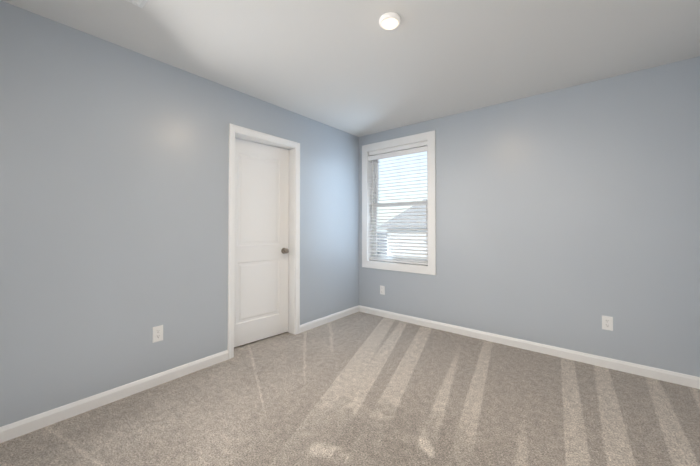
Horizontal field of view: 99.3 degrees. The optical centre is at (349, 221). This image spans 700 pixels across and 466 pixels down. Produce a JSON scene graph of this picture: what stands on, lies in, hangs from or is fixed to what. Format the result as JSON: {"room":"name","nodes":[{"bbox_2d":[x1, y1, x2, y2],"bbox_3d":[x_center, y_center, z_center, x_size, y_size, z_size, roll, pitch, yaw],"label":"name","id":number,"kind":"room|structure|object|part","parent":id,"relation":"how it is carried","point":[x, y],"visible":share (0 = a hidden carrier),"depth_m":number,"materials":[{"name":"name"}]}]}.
{"room":"empty bedroom","nodes":[
{"label":"empty bedroom","id":0,"kind":"room"},
{"bbox_2d":[0,0,358,426],"bbox_3d":[-1.170,0.010,2.748,0.215,2.440,4.156,-1,-1,39],"label":"wall","id":1,"kind":"structure","parent":0,"point":[114,164],"depth_m":2.06,"materials":[{"name":"blue paint"}]},
{"bbox_2d":[0,350,227,442],"bbox_3d":[-1.695,1.176,1.904,0.014,0.083,1.921,-1,-1,39],"label":"baseboard","id":2,"kind":"structure","parent":1,"relation":"attached to","point":[34,423],"depth_m":1.96,"materials":[{"name":"white wood"}]},
{"bbox_2d":[152,325,162,342],"bbox_3d":[-1.439,0.843,2.229,0.007,0.115,0.070,-1,-1,39],"label":"electrical outlet","id":3,"kind":"object","parent":1,"relation":"attached to","point":[157,335],"visible":1,"depth_m":2.22,"materials":[{"name":"white plastic"}]},
{"bbox_2d":[234,138,288,346],"bbox_3d":[-0.951,0.206,3.086,0.181,2.032,0.716,-1,-1,45],"label":"door leaf","id":4,"kind":"structure","parent":1,"relation":"in","point":[261,250],"depth_m":3.09,"materials":[{"name":"white wood"}]},
{"bbox_3d":[-0.733,0.324,3.305,0.181,0.066,0.094,-1,-1,45],"label":"knob","id":5,"kind":"part","parent":4,"relation":"part of","materials":[{"name":"silver metal"}]},
{"bbox_2d":[227,123,299,359],"bbox_3d":[-0.908,0.179,3.055,0.233,2.112,0.835,-1,-1,39],"label":"door frame","id":6,"kind":"structure","parent":1,"relation":"attached to","point":[233,128],"depth_m":3.25,"materials":[{"name":"white wood"}]},
{"bbox_2d":[300,305,359,332],"bbox_3d":[-0.230,1.204,3.706,0.014,0.083,1.054,-1,-1,39],"label":"baseboard","id":7,"kind":"structure","parent":1,"relation":"attached to","point":[321,321],"depth_m":3.65,"materials":[{"name":"white wood"}]},
{"bbox_2d":[0,312,699,465],"bbox_3d":[0.104,1.274,1.693,3.500,0.120,4.156,-1,-1,39],"label":"floor","id":8,"kind":"structure","parent":0,"point":[360,389],"depth_m":1.88,"materials":[{"name":"carpet"}]},
{"bbox_2d":[1,0,699,136],"bbox_3d":[0.104,-1.285,1.732,3.500,0.120,4.156,-1,-1,39],"label":"ceiling","id":9,"kind":"structure","parent":0,"point":[352,67],"depth_m":2.06,"materials":[{"name":"white paint"}]},
{"bbox_2d":[126,0,147,7],"bbox_3d":[-1.123,-1.218,1.556,0.296,0.020,0.146,-1,-1,39],"label":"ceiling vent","id":10,"kind":"object","parent":9,"relation":"in","point":[140,3],"visible":1,"depth_m":1.63,"materials":[{"name":"white metal"}]},
{"bbox_2d":[379,12,400,29],"bbox_3d":[0.242,-1.208,1.806,0.130,0.031,0.130,-1,-1,39],"label":"recessed light","id":11,"kind":"object","parent":9,"relation":"in","point":[390,21],"visible":1,"depth_m":1.78,"materials":[{"name":"white"}]},
{"bbox_2d":[359,56,699,376],"bbox_3d":[1.403,0.018,3.232,3.170,2.440,0.160,-1,-1,39],"label":"wall","id":12,"kind":"structure","parent":0,"point":[568,218],"depth_m":2.65,"materials":[{"name":"blue paint"}]},
{"bbox_2d":[380,285,384,294],"bbox_3d":[0.425,0.903,3.905,0.070,0.115,0.007,-1,-1,39],"label":"electrical outlet","id":13,"kind":"object","parent":12,"relation":"attached to","point":[382,290],"visible":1,"depth_m":3.90,"materials":[{"name":"white plastic"}]},
{"bbox_2d":[362,130,435,274],"bbox_3d":[0.631,-0.213,3.850,1.061,1.684,0.176,-1,-1,39],"label":"window unit","id":14,"kind":"structure","parent":12,"relation":"in","point":[374,157],"depth_m":3.80,"materials":[{"name":"white plastic"}]},
{"bbox_2d":[360,305,699,388],"bbox_3d":[1.341,1.195,3.153,3.150,0.083,0.014,-1,-1,39],"label":"baseboard","id":15,"kind":"structure","parent":12,"relation":"attached to","point":[637,369],"depth_m":2.71,"materials":[{"name":"white wood"}]},
{"bbox_2d":[602,316,612,330],"bbox_3d":[2.161,0.855,2.496,0.070,0.115,0.007,-1,-1,39],"label":"electrical outlet","id":16,"kind":"object","parent":12,"relation":"attached to","point":[607,322],"visible":1,"depth_m":2.49,"materials":[{"name":"white plastic"}]},
{"label":"outside","id":17,"kind":"structure","parent":0,"visible":0},
{"bbox_2d":[377,233,386,253],"bbox_3d":[13.682,5.287,52.500,200.000,0.200,220.000,-1,-1,39],"label":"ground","id":18,"kind":"structure","parent":17,"point":[382,243],"depth_m":74.14,"materials":[{"name":"grey"}]},
{"bbox_2d":[377,199,426,258],"bbox_3d":[9.324,1.599,13.807,12.600,6.000,10.100,-1,-1,39],"label":"house","id":19,"kind":"structure","parent":18,"relation":"on","point":[410,217],"depth_m":13.55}
]}

